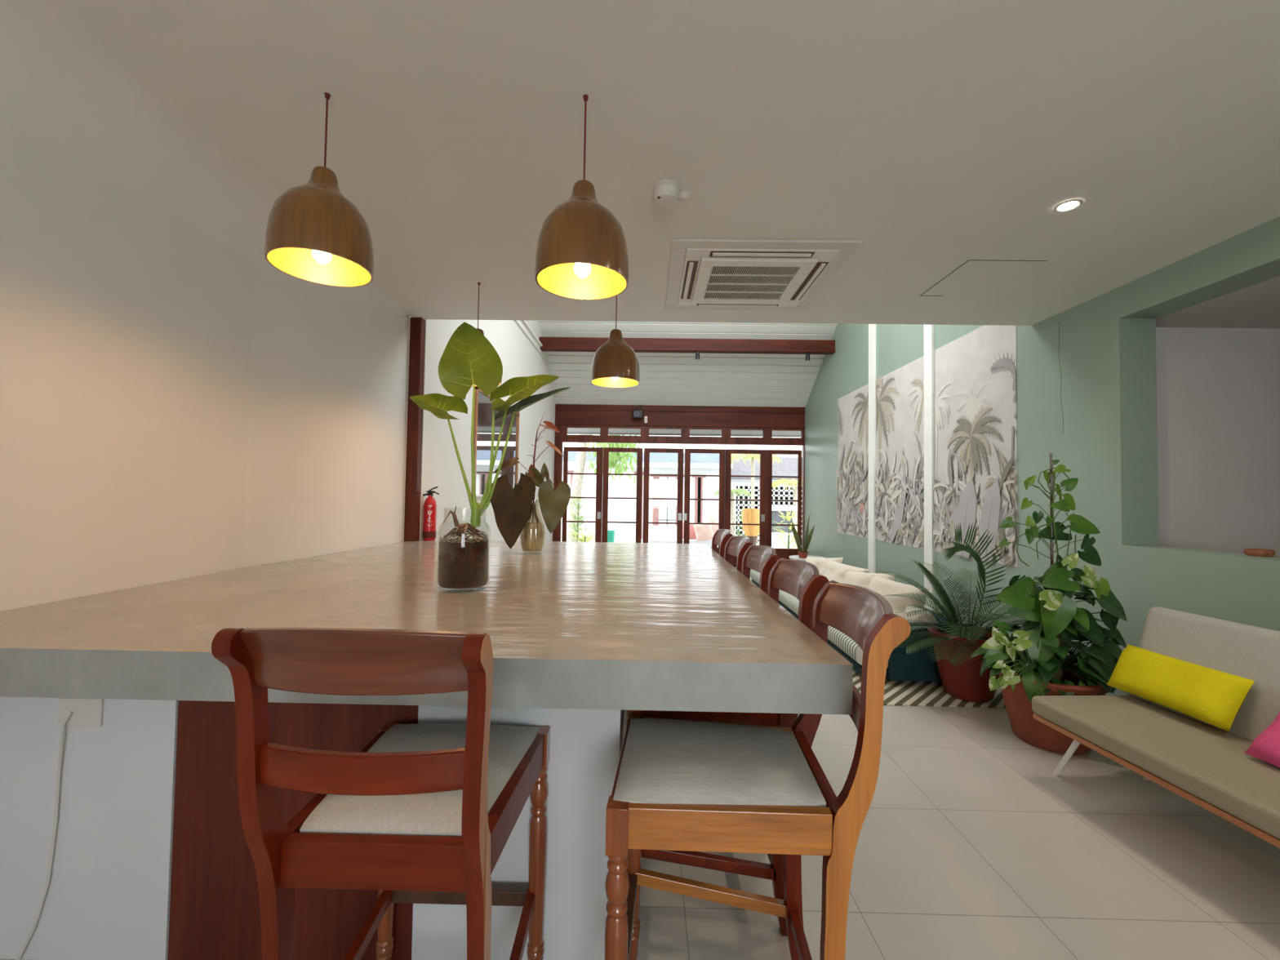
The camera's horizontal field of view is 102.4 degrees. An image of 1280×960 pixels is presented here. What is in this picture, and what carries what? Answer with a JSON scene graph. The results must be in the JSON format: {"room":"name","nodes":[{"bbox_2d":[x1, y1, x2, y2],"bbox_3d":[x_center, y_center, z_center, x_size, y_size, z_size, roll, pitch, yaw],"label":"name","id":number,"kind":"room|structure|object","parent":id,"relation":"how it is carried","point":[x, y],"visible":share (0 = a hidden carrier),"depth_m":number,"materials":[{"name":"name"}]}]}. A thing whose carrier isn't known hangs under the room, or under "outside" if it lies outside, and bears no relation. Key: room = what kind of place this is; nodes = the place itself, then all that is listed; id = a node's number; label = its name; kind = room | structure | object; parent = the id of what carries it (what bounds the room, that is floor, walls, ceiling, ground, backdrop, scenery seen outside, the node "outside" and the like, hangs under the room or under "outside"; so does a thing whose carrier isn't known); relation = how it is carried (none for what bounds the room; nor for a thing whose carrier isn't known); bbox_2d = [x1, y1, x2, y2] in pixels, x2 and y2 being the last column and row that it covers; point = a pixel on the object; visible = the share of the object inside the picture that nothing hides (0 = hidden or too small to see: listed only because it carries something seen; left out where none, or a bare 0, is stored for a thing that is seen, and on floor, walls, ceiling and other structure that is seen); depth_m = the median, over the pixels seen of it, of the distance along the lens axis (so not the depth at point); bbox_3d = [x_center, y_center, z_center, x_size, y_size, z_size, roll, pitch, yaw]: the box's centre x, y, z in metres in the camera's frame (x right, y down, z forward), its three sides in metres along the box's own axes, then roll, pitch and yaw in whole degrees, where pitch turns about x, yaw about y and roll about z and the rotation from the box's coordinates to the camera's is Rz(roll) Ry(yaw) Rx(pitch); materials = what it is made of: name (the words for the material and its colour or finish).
{"room":"common room","nodes":[
{"label":"common room","id":0,"kind":"room"},
{"bbox_2d":[0,113,409,611],"bbox_3d":[-2.152,-0.086,0.308,0.385,2.945,7.750,1,-2,1],"label":"wall","id":1,"kind":"structure","parent":0,"point":[175,403],"depth_m":2.17,"materials":[{"name":"white paint"}]},
{"bbox_2d":[403,317,425,541],"bbox_3d":[-1.861,0.088,4.221,0.096,2.840,0.080,1,-2,1],"label":"trim","id":2,"kind":"structure","parent":1,"relation":"attached to","point":[417,325],"depth_m":4.20,"materials":[{"name":"brown wood"}]},
{"bbox_2d":[403,319,555,541],"bbox_3d":[-1.861,-1.197,7.386,0.230,5.600,6.160,1,-2,1],"label":"wall","id":3,"kind":"structure","parent":0,"point":[440,466],"depth_m":5.33,"materials":[{"name":"white paint"}]},
{"bbox_2d":[422,486,439,540],"bbox_3d":[-1.765,0.276,4.297,0.134,0.450,0.112,2,-2,-43],"label":"fire extinguisher","id":4,"kind":"object","parent":3,"relation":"attached to","point":[429,520],"visible":0.95,"depth_m":4.26,"materials":[{"name":"red metal"}]},
{"bbox_2d":[471,386,519,496],"bbox_3d":[-1.757,-0.394,6.420,0.030,1.200,1.840,1,-2,1],"label":"window","id":5,"kind":"structure","parent":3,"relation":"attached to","point":[482,428],"depth_m":6.00,"materials":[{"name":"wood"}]},
{"bbox_2d":[514,320,548,362],"bbox_3d":[-1.708,-2.278,6.872,0.060,0.135,4.950,1,-2,1],"label":"trim","id":6,"kind":"structure","parent":3,"relation":"attached to","point":[523,325],"depth_m":8.05,"materials":[{"name":"white paint"}]},
{"bbox_2d":[538,337,835,354],"bbox_3d":[0.785,-2.281,8.743,4.990,0.210,0.160,1,-2,1],"label":"beam","id":7,"kind":"structure","parent":3,"relation":"attached to","point":[549,344],"depth_m":8.68,"materials":[{"name":"brown wood"}]},
{"bbox_2d":[695,351,699,359],"bbox_3d":[0.977,-2.109,8.735,0.072,0.130,0.072,1,-2,1],"label":"spotlight","id":8,"kind":"object","parent":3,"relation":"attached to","point":[697,354],"visible":1,"depth_m":8.71,"materials":[{"name":"black metal"}]},
{"bbox_2d":[805,352,809,361],"bbox_3d":[2.837,-2.081,8.708,0.072,0.130,0.072,1,-2,1],"label":"spotlight","id":9,"kind":"object","parent":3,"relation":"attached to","point":[807,354],"visible":1,"depth_m":8.68,"materials":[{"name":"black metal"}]},
{"bbox_2d":[562,425,604,443],"bbox_3d":[-1.137,-0.926,10.365,0.840,0.340,0.090,1,-2,1],"label":"window","id":10,"kind":"structure","parent":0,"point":[566,438],"depth_m":10.32,"materials":[{"name":"brown wood"}]},
{"bbox_2d":[0,0,1279,320],"bbox_3d":[0.634,-1.328,0.277,5.520,0.420,7.690,1,-2,1],"label":"ceiling","id":11,"kind":"structure","parent":0,"point":[938,136],"depth_m":1.98,"materials":[{"name":"white paint"}]},
{"bbox_2d":[264,92,373,287],"bbox_3d":[-1.137,-1.077,1.857,0.331,0.640,0.331,1,-2,1],"label":"pendant lamp","id":12,"kind":"object","parent":11,"relation":"hanging from","point":[313,233],"visible":1,"depth_m":1.77,"materials":[{"name":"brown wood"}]},
{"bbox_2d":[474,282,502,385],"bbox_3d":[-1.105,-1.007,3.508,0.331,0.680,0.331,1,-2,-19],"label":"pendant lamp","id":13,"kind":"object","parent":11,"relation":"hanging from","point":[481,331],"visible":0.15,"depth_m":3.51,"materials":[{"name":"black metal"}]},
{"bbox_2d":[534,94,628,300],"bbox_3d":[-0.201,-1.043,1.847,0.331,0.680,0.331,1,-2,-9],"label":"pendant lamp","id":14,"kind":"object","parent":11,"relation":"hanging from","point":[582,251],"visible":1,"depth_m":1.74,"materials":[{"name":"brown wood"}]},
{"bbox_2d":[591,295,639,387],"bbox_3d":[-0.163,-0.996,3.494,0.331,0.675,0.331,2,-2,-29],"label":"pendant lamp","id":15,"kind":"object","parent":11,"relation":"hanging from","point":[615,363],"visible":0.95,"depth_m":3.38,"materials":[{"name":"brown wood"}]},
{"bbox_2d":[652,179,690,207],"bbox_3d":[0.149,-1.325,2.408,0.181,0.072,0.146,1,-2,1],"label":"smoke detector","id":16,"kind":"object","parent":11,"relation":"attached to","point":[667,193],"visible":1,"depth_m":2.37,"materials":[{"name":"white plastic"}]},
{"bbox_2d":[665,239,862,310],"bbox_3d":[0.713,-1.303,3.391,1.056,0.040,1.056,1,-2,1],"label":"air conditioner","id":17,"kind":"object","parent":11,"relation":"attached to","point":[732,274],"visible":1,"depth_m":3.22,"materials":[{"name":"white plastic"}]},
{"bbox_2d":[703,266,799,299],"bbox_3d":[0.713,-1.295,3.391,0.532,0.017,0.532,1,-2,1],"label":"grille","id":18,"kind":"object","parent":17,"relation":"attached to","point":[722,282],"depth_m":3.37,"materials":[{"name":"white plastic"}]},
{"bbox_2d":[920,259,1047,296],"bbox_3d":[2.196,-1.301,3.347,0.463,0.001,0.554,1,-2,1],"label":"access hatch","id":19,"kind":"object","parent":11,"relation":"attached to","point":[969,260],"visible":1,"depth_m":3.14,"materials":[{"name":"white paint"}]},
{"bbox_2d":[1053,198,1083,212],"bbox_3d":[2.069,-1.325,2.489,0.112,0.007,0.112,1,-2,1],"label":"recessed light","id":20,"kind":"object","parent":11,"relation":"in","point":[1071,204],"visible":1,"depth_m":2.49,"materials":[{"name":"white plastic"}]},
{"bbox_2d":[0,568,1279,959],"bbox_3d":[2.547,1.595,3.168,9.350,0.100,14.100,1,-2,1],"label":"floor","id":21,"kind":"structure","parent":0,"point":[970,846],"depth_m":1.96,"materials":[{"name":"tile"}]},
{"bbox_2d":[0,696,627,959],"bbox_3d":[-1.033,1.034,2.832,1.977,0.891,2.610,1,-2,1],"label":"counter base","id":22,"kind":"object","parent":21,"relation":"on","point":[153,860],"depth_m":1.54,"materials":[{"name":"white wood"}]},
{"bbox_2d":[16,711,72,959],"bbox_3d":[-1.772,1.058,1.530,0.133,0.731,0.018,1,-2,1],"label":"power cable","id":23,"kind":"object","parent":22,"relation":"hanging from","point":[62,726],"visible":1,"depth_m":1.53,"materials":[{"name":"white plastic"}]},
{"bbox_2d":[57,697,103,727],"bbox_3d":[-1.683,0.699,1.550,0.130,0.085,0.010,1,-2,1],"label":"outlet plate","id":24,"kind":"object","parent":22,"relation":"attached to","point":[86,713],"depth_m":1.55,"materials":[{"name":"white plastic"}]},
{"bbox_2d":[0,539,853,715],"bbox_3d":[-0.741,0.531,2.801,2.549,0.118,3.099,1,-2,1],"label":"countertop","id":25,"kind":"structure","parent":22,"relation":"on","point":[582,625],"depth_m":1.52,"materials":[{"name":"concrete"}]},
{"bbox_2d":[409,321,571,588],"bbox_3d":[-0.629,-0.112,2.174,0.666,1.130,0.209,1,-2,-12],"label":"plant","id":26,"kind":"object","parent":25,"relation":"on","point":[468,359],"visible":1,"depth_m":2.15,"materials":[{"name":"green plant"}]},
{"bbox_2d":[490,413,570,551],"bbox_3d":[-0.736,0.012,3.475,0.546,0.959,0.245,1,-2,1],"label":"plant","id":27,"kind":"object","parent":25,"relation":"on","point":[513,508],"visible":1,"depth_m":3.43,"materials":[{"name":"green plant"}]},
{"bbox_2d":[211,627,550,959],"bbox_3d":[-0.517,0.853,1.198,0.493,1.170,0.666,1,-2,1],"label":"bar stool","id":28,"kind":"object","parent":21,"relation":"on","point":[424,813],"visible":1,"depth_m":0.99,"materials":[{"name":"brown wood"}]},
{"bbox_2d":[601,447,642,542],"bbox_3d":[-0.358,0.529,10.297,0.789,2.350,0.045,1,-2,1],"label":"door","id":29,"kind":"structure","parent":21,"relation":"on","point":[606,473],"depth_m":10.28,"materials":[{"name":"brown wood"}]},
{"bbox_2d":[642,448,684,543],"bbox_3d":[0.460,0.541,10.270,0.792,2.350,0.075,1,-2,1],"label":"door","id":30,"kind":"structure","parent":21,"relation":"on","point":[646,451],"depth_m":10.27,"materials":[{"name":"brown wood"}]},
{"bbox_2d":[683,448,725,554],"bbox_3d":[1.275,0.553,10.259,0.821,2.350,0.075,1,-2,1],"label":"door","id":31,"kind":"structure","parent":21,"relation":"on","point":[721,523],"depth_m":10.26,"materials":[{"name":"brown wood"}]},
{"bbox_2d":[711,528,733,558],"bbox_3d":[0.318,0.943,3.759,0.666,1.170,0.493,1,-2,1],"label":"bar stool","id":32,"kind":"object","parent":21,"relation":"on","point":[721,537],"visible":0.21,"depth_m":3.82,"materials":[{"name":"brown wood"}]},
{"bbox_2d":[627,557,828,936],"bbox_3d":[0.292,0.887,1.895,0.666,1.170,0.493,1,-2,1],"label":"bar stool","id":33,"kind":"object","parent":21,"relation":"on","point":[802,580],"visible":0.2,"depth_m":1.67,"materials":[{"name":"brown wood"}]},
{"bbox_2d":[724,535,752,573],"bbox_3d":[0.308,0.923,3.085,0.666,1.170,0.493,1,-2,0],"label":"bar stool","id":34,"kind":"object","parent":21,"relation":"on","point":[736,546],"visible":0.11,"depth_m":3.15,"materials":[{"name":"brown wood"}]},
{"bbox_2d":[724,448,766,567],"bbox_3d":[2.095,0.565,10.247,0.807,2.350,0.075,1,-2,1],"label":"door","id":35,"kind":"structure","parent":21,"relation":"on","point":[728,452],"depth_m":10.25,"materials":[{"name":"brown wood"}]},
{"bbox_2d":[604,580,911,959],"bbox_3d":[0.272,0.870,1.345,0.666,1.170,0.493,1,-2,5],"label":"bar stool","id":36,"kind":"object","parent":21,"relation":"on","point":[689,785],"visible":0.91,"depth_m":1.17,"materials":[{"name":"brown wood"}]},
{"bbox_2d":[742,544,781,594],"bbox_3d":[0.300,0.904,2.485,0.666,1.170,0.493,1,-2,1],"label":"bar stool","id":37,"kind":"object","parent":21,"relation":"on","point":[760,558],"visible":0.17,"depth_m":2.52,"materials":[{"name":"brown wood"}]},
{"bbox_2d":[788,555,823,560],"bbox_3d":[2.886,1.526,8.868,0.620,0.392,0.620,1,-2,1],"label":"side table","id":38,"kind":"object","parent":21,"relation":"on","point":[793,557],"visible":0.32,"depth_m":8.86,"materials":[{"name":"white paint"}]},
{"bbox_2d":[791,512,814,558],"bbox_3d":[2.760,0.931,8.759,0.391,0.785,0.358,1,-2,1],"label":"snake plant","id":39,"kind":"object","parent":38,"relation":"on","point":[802,554],"visible":1,"depth_m":8.71,"materials":[{"name":"plant"}]},
{"bbox_2d":[750,578,1005,707],"bbox_3d":[1.955,1.621,6.172,1.780,0.009,5.310,1,-2,1],"label":"striped rug","id":40,"kind":"object","parent":21,"relation":"on","point":[903,693],"visible":0.07,"depth_m":3.68,"materials":[{"name":"fabric"}]},
{"bbox_2d":[750,569,974,681],"bbox_3d":[2.162,1.385,6.016,0.950,0.460,4.270,1,-2,1],"label":"lounge sofa","id":41,"kind":"object","parent":40,"relation":"on","point":[917,666],"visible":0.2,"depth_m":3.89,"materials":[{"name":"teal fabric"}]},
{"bbox_2d":[804,555,843,575],"bbox_3d":[2.254,1.157,6.386,0.270,0.444,0.580,2,-2,-34],"label":"throw pillow","id":42,"kind":"object","parent":41,"relation":"on","point":[820,563],"visible":0.29,"depth_m":6.33,"materials":[{"name":"beige fabric"}]},
{"bbox_2d":[823,559,870,583],"bbox_3d":[2.267,1.138,5.738,0.270,0.444,0.591,2,-2,-28],"label":"throw pillow","id":43,"kind":"object","parent":41,"relation":"on","point":[834,571],"visible":0.27,"depth_m":5.73,"materials":[{"name":"beige fabric"}]},
{"bbox_2d":[844,570,896,588],"bbox_3d":[2.276,1.125,5.156,0.273,0.444,0.583,2,-2,-35],"label":"throw pillow","id":44,"kind":"object","parent":41,"relation":"on","point":[859,579],"visible":0.27,"depth_m":5.16,"materials":[{"name":"beige fabric"}]},
{"bbox_2d":[867,574,929,621],"bbox_3d":[2.287,1.115,4.655,0.271,0.444,0.592,2,-2,-30],"label":"throw pillow","id":45,"kind":"object","parent":41,"relation":"on","point":[882,586],"visible":0.4,"depth_m":4.55,"materials":[{"name":"beige fabric"}]},
{"bbox_2d":[905,605,938,622],"bbox_3d":[2.292,1.172,4.135,0.232,0.287,0.472,0,-2,16],"label":"throw pillow","id":46,"kind":"object","parent":41,"relation":"on","point":[928,617],"visible":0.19,"depth_m":3.98,"materials":[{"name":"beige fabric"}]},
{"bbox_2d":[874,522,1026,702],"bbox_3d":[2.354,0.925,3.728,1.205,1.246,1.167,1,-2,1],"label":"potted palm","id":47,"kind":"object","parent":40,"relation":"on","point":[959,673],"visible":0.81,"depth_m":3.64,"materials":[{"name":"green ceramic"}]},
{"bbox_2d":[970,453,1126,754],"bbox_3d":[2.464,0.690,3.068,0.949,1.700,0.684,0,-2,14],"label":"pothos","id":48,"kind":"object","parent":21,"relation":"on","point":[1042,668],"visible":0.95,"depth_m":2.92,"materials":[{"name":"plant"}]},
{"bbox_2d":[1031,606,1279,848],"bbox_3d":[2.404,1.061,1.688,0.755,0.886,2.029,1,-2,-3],"label":"sofa","id":49,"kind":"object","parent":21,"relation":"on","point":[1207,765],"visible":0.88,"depth_m":2.17,"materials":[{"name":"beige fabric"}]},
{"bbox_2d":[1031,695,1279,839],"bbox_3d":[2.334,1.109,1.649,0.612,0.091,1.963,1,-2,-3],"label":"seat cushion","id":50,"kind":"object","parent":49,"relation":"on","point":[1207,764],"depth_m":2.08,"materials":[{"name":"fabric"}]},
{"bbox_2d":[1106,644,1254,731],"bbox_3d":[2.493,0.949,2.408,0.198,0.222,0.537,1,-2,1],"label":"throw pillow","id":51,"kind":"object","parent":49,"relation":"on","point":[1214,697],"visible":1,"depth_m":2.32,"materials":[{"name":"yellow fabric"}]},
{"bbox_2d":[1127,606,1279,742],"bbox_3d":[2.668,0.868,1.698,0.232,0.492,1.960,1,-2,-3],"label":"cushion","id":52,"kind":"object","parent":49,"relation":"on","point":[1247,651],"depth_m":2.28,"materials":[{"name":"fabric"}]},
{"bbox_2d":[1244,711,1279,768],"bbox_3d":[2.450,0.957,1.788,0.243,0.288,0.426,1,-2,1],"label":"throw pillow","id":53,"kind":"object","parent":49,"relation":"on","point":[1265,747],"visible":1,"depth_m":1.93,"materials":[{"name":"pink fabric"}]},
{"bbox_2d":[537,320,837,407],"bbox_3d":[0.774,-2.532,8.781,5.220,2.159,3.420,1,-2,1],"label":"ceiling","id":54,"kind":"structure","parent":0,"point":[666,379],"depth_m":9.47,"materials":[{"name":"white wood"}]},
{"bbox_2d":[408,314,1041,325],"bbox_3d":[0.686,-2.677,4.224,5.470,2.755,0.120,1,-2,1],"label":"wall","id":55,"kind":"structure","parent":0,"point":[453,317],"depth_m":4.18,"materials":[{"name":"white paint"}]},
{"bbox_2d":[767,427,804,445],"bbox_3d":[2.907,-0.866,10.306,0.720,0.340,0.090,1,-2,1],"label":"window","id":56,"kind":"structure","parent":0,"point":[771,441],"depth_m":10.26,"materials":[{"name":"brown wood"}]},
{"bbox_2d":[927,625,1010,702],"bbox_3d":[2.364,1.321,3.709,0.512,0.455,0.512,1,-2,1],"label":"pot","id":57,"kind":"object","parent":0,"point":[965,682],"depth_m":3.57,"materials":[{"name":"red ceramic"}]},
{"bbox_2d":[804,216,1279,695],"bbox_3d":[3.308,-1.238,3.393,0.240,5.600,14.000,1,-2,1],"label":"wall","id":58,"kind":"structure","parent":0,"point":[1108,438],"depth_m":3.54,"materials":[{"name":"green paint"}]},
{"bbox_2d":[604,425,644,443],"bbox_3d":[-0.310,-0.914,10.353,0.815,0.340,0.090,1,-2,1],"label":"window","id":59,"kind":"structure","parent":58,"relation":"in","point":[607,438],"depth_m":10.31,"materials":[{"name":"brown wood"}]},
{"bbox_2d":[632,405,643,419],"bbox_3d":[-0.043,-1.351,10.207,0.211,0.272,0.160,1,-2,1],"label":"wall speaker","id":60,"kind":"object","parent":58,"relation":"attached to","point":[637,414],"visible":1,"depth_m":10.15,"materials":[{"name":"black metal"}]},
{"bbox_2d":[644,426,685,444],"bbox_3d":[0.502,-0.902,10.341,0.810,0.340,0.090,1,-2,1],"label":"window","id":61,"kind":"structure","parent":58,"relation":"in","point":[681,439],"depth_m":10.30,"materials":[{"name":"brown wood"}]},
{"bbox_2d":[552,424,804,551],"bbox_3d":[0.769,0.332,10.310,4.990,2.800,0.110,1,-2,1],"label":"trim","id":62,"kind":"structure","parent":58,"relation":"attached to","point":[558,442],"depth_m":10.30,"materials":[{"name":"brown wood"}]},
{"bbox_2d":[561,446,603,542],"bbox_3d":[-1.153,0.517,10.294,0.789,2.350,0.075,1,-2,1],"label":"door","id":63,"kind":"structure","parent":62,"relation":"attached to","point":[599,451],"depth_m":10.30,"materials":[{"name":"brown wood"}]},
{"bbox_2d":[555,404,805,428],"bbox_3d":[0.793,-1.277,10.353,4.990,0.420,0.160,1,-2,1],"label":"beam","id":64,"kind":"structure","parent":58,"relation":"attached to","point":[565,414],"depth_m":10.29,"materials":[{"name":"brown wood"}]},
{"bbox_2d":[684,426,726,444],"bbox_3d":[1.316,-0.890,10.329,0.818,0.340,0.090,1,-2,1],"label":"window","id":65,"kind":"structure","parent":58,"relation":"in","point":[722,440],"depth_m":10.28,"materials":[{"name":"brown wood"}]},
{"bbox_2d":[725,426,768,444],"bbox_3d":[2.136,-0.878,10.318,0.822,0.340,0.090,1,-2,1],"label":"window","id":66,"kind":"structure","parent":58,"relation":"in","point":[730,440],"depth_m":10.27,"materials":[{"name":"brown wood"}]},
{"bbox_2d":[765,449,801,559],"bbox_3d":[2.857,0.577,10.251,0.705,2.350,0.045,1,-2,1],"label":"door","id":67,"kind":"structure","parent":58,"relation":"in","point":[782,553],"depth_m":10.24,"materials":[{"name":"brown wood"}]},
{"bbox_2d":[836,383,868,537],"bbox_3d":[3.226,-0.255,7.832,0.023,2.190,1.230,1,-2,1],"label":"mural panel","id":68,"kind":"object","parent":58,"relation":"attached to","point":[852,468],"visible":1,"depth_m":7.77,"materials":[{"name":"paper"}]},
{"bbox_2d":[867,324,875,573],"bbox_3d":[3.218,-0.788,7.138,0.035,4.922,0.170,1,-2,1],"label":"trim","id":69,"kind":"structure","parent":58,"relation":"attached to","point":[872,327],"depth_m":7.09,"materials":[{"name":"white paint"}]},
{"bbox_2d":[874,355,924,549],"bbox_3d":[3.204,-0.299,6.398,0.026,2.190,1.260,1,-2,1],"label":"mural panel","id":70,"kind":"object","parent":58,"relation":"attached to","point":[899,508],"visible":1,"depth_m":6.32,"materials":[{"name":"paper"}]},
{"bbox_2d":[924,324,935,612],"bbox_3d":[3.197,-0.832,5.694,0.035,4.922,0.160,1,-2,1],"label":"trim","id":71,"kind":"structure","parent":58,"relation":"attached to","point":[929,330],"depth_m":5.65,"materials":[{"name":"white paint"}]},
{"bbox_2d":[933,324,1017,567],"bbox_3d":[3.183,-0.342,4.971,0.029,2.190,1.235,1,-2,1],"label":"mural panel","id":72,"kind":"object","parent":58,"relation":"attached to","point":[975,478],"visible":0.95,"depth_m":4.85,"materials":[{"name":"paper"}]},
{"bbox_2d":[1058,321,1063,427],"bbox_3d":[3.188,-0.775,3.899,0.002,0.860,0.037,1,-2,1],"label":"cable","id":73,"kind":"object","parent":58,"relation":"attached to","point":[1059,322],"depth_m":3.92,"materials":[{"name":"plastic"}]},
{"bbox_2d":[1243,548,1275,556],"bbox_3d":[3.335,0.391,2.773,0.113,0.036,0.113,1,-2,1],"label":"woven basket","id":74,"kind":"object","parent":58,"relation":"on","point":[1249,552],"visible":1,"depth_m":2.74,"materials":[{"name":"brown wicker"}]},
{"bbox_2d":[999,668,1111,754],"bbox_3d":[2.425,1.337,3.047,0.548,0.405,0.548,1,-2,1],"label":"pot","id":75,"kind":"object","parent":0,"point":[1018,703],"depth_m":2.91,"materials":[{"name":"ceramic"}]},
{"bbox_2d":[1155,327,1279,556],"bbox_3d":[5.329,0.232,3.596,3.840,2.735,0.150,1,-2,1],"label":"wall","id":76,"kind":"structure","parent":0,"point":[1218,389],"depth_m":3.56,"materials":[{"name":"white paint"}]},
{"bbox_2d":[1155,275,1279,328],"bbox_3d":[5.298,-1.196,-0.038,3.840,0.100,7.200,1,-2,1],"label":"ceiling","id":77,"kind":"structure","parent":0,"point":[1257,305],"depth_m":3.28,"materials":[{"name":"white paint"}]},
{"label":"outside","id":78,"kind":"structure","parent":0,"visible":0},
{"bbox_2d":[560,537,797,568],"bbox_3d":[1.287,2.162,22.129,30.000,0.110,23.600,1,-2,1],"label":"ground","id":79,"kind":"structure","parent":78,"point":[616,540],"depth_m":16.11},
{"bbox_2d":[566,493,592,542],"bbox_3d":[-1.558,1.065,12.999,0.874,1.426,0.903,0,-2,25],"label":"plant","id":80,"kind":"object","parent":79,"relation":"on","point":[578,507],"visible":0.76,"depth_m":12.98,"materials":[{"name":"green plant"}]},
{"bbox_2d":[567,531,595,542],"bbox_3d":[-1.283,1.495,11.992,1.016,0.582,0.933,1,-2,1],"label":"plant","id":81,"kind":"object","parent":79,"relation":"on","point":[583,539],"visible":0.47,"depth_m":11.98,"materials":[{"name":"plant"}]},
{"bbox_2d":[566,434,643,542],"bbox_3d":[-0.769,-0.056,14.020,1.772,3.765,2.067,2,-2,-39],"label":"tree","id":82,"kind":"object","parent":79,"relation":"on","point":[580,464],"visible":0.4,"depth_m":14.07,"materials":[{"name":"green plant"}]},
{"bbox_2d":[607,529,615,542],"bbox_3d":[-0.772,1.507,12.572,0.330,0.540,0.330,1,-2,1],"label":"bucket","id":83,"kind":"object","parent":79,"relation":"on","point":[611,534],"visible":0.27,"depth_m":12.45,"materials":[{"name":"green plastic"}]},
{"bbox_2d":[560,451,733,538],"bbox_3d":[-0.154,1.261,18.774,6.284,4.642,4.400,1,-2,1],"label":"neighbouring house","id":84,"kind":"structure","parent":79,"relation":"on","point":[701,464],"depth_m":16.98,"materials":[{"name":"tile"}]},
{"bbox_2d":[648,525,718,547],"bbox_3d":[1.134,1.476,12.556,1.850,0.660,0.820,1,-2,1],"label":"outdoor sofa","id":85,"kind":"object","parent":79,"relation":"on","point":[657,534],"visible":0.22,"depth_m":12.84,"materials":[{"name":"white metal"}]},
{"bbox_2d":[682,522,696,539],"bbox_3d":[1.211,1.244,12.454,0.440,0.423,0.212,1,-2,1],"label":"cushion","id":86,"kind":"object","parent":85,"relation":"on","point":[692,534],"visible":0.48,"depth_m":12.37,"materials":[{"name":"fabric"}]},
{"bbox_2d":[693,521,713,541],"bbox_3d":[1.518,1.232,12.248,0.502,0.490,0.249,1,-2,-7],"label":"cushion","id":87,"kind":"object","parent":85,"relation":"on","point":[703,531],"visible":0.97,"depth_m":12.18,"materials":[{"name":"pink fabric"}]},
{"bbox_2d":[706,515,718,534],"bbox_3d":[1.782,1.194,12.495,0.674,0.654,0.234,1,-2,1],"label":"cushion","id":88,"kind":"object","parent":85,"relation":"on","point":[714,527],"visible":0.23,"depth_m":12.45,"materials":[{"name":"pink fabric"}]},
{"bbox_2d":[713,488,751,535],"bbox_3d":[2.538,1.058,14.242,1.002,1.642,1.003,1,-2,1],"label":"palm","id":89,"kind":"object","parent":79,"relation":"on","point":[734,491],"visible":0.76,"depth_m":14.18,"materials":[{"name":"green plant"}]},
{"bbox_2d":[733,511,759,539],"bbox_3d":[2.906,1.402,14.412,1.067,1.043,1.001,1,-2,1],"label":"plant","id":90,"kind":"object","parent":79,"relation":"on","point":[740,526],"visible":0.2,"depth_m":14.42,"materials":[{"name":"green plant"}]},
{"bbox_2d":[742,508,759,545],"bbox_3d":[2.786,1.279,12.829,0.500,1.120,0.500,1,-2,1],"label":"drum","id":91,"kind":"object","parent":79,"relation":"on","point":[751,516],"visible":0.64,"depth_m":12.65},
{"bbox_2d":[731,453,782,508],"bbox_3d":[3.361,0.536,15.448,1.703,2.783,1.704,1,-2,1],"label":"palm","id":92,"kind":"object","parent":79,"relation":"on","point":[775,457],"visible":0.47,"depth_m":15.42,"materials":[{"name":"green plant"}]},
{"bbox_2d":[730,456,802,493],"bbox_3d":[5.883,0.582,20.162,5.800,3.050,3.500,1,-2,1],"label":"building","id":93,"kind":"structure","parent":79,"relation":"on","point":[788,466],"depth_m":19.17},
{"bbox_2d":[733,485,802,543],"bbox_3d":[4.127,1.101,15.948,2.425,1.805,0.140,1,-2,1],"label":"wall","id":94,"kind":"structure","parent":79,"relation":"on","point":[780,493],"depth_m":15.90,"materials":[{"name":"white concrete"}]},
{"bbox_2d":[771,505,797,548],"bbox_3d":[3.898,1.312,14.364,0.860,1.180,0.560,1,-2,1],"label":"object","id":95,"kind":"object","parent":79,"relation":"on","point":[784,509],"visible":0.41,"depth_m":14.11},
{"bbox_2d":[773,508,797,548],"bbox_3d":[3.673,1.286,12.689,1.016,1.125,0.938,1,-2,1],"label":"plant","id":96,"kind":"object","parent":79,"relation":"on","point":[788,518],"visible":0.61,"depth_m":12.80,"materials":[{"name":"plant"}]},
{"bbox_2d":[772,478,802,546],"bbox_3d":[4.498,0.951,14.919,1.503,1.957,1.504,1,-2,1],"label":"parasol","id":97,"kind":"object","parent":79,"relation":"on","point":[793,482],"visible":0.49,"depth_m":14.88,"materials":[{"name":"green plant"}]},
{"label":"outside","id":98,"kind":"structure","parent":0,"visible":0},
{"bbox_2d":[567,427,800,437],"bbox_3d":[0.731,-1.251,11.244,8.100,0.380,1.620,1,-2,1],"label":"roof eave","id":99,"kind":"object","parent":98,"point":[570,430],"visible":0.11,"depth_m":11.88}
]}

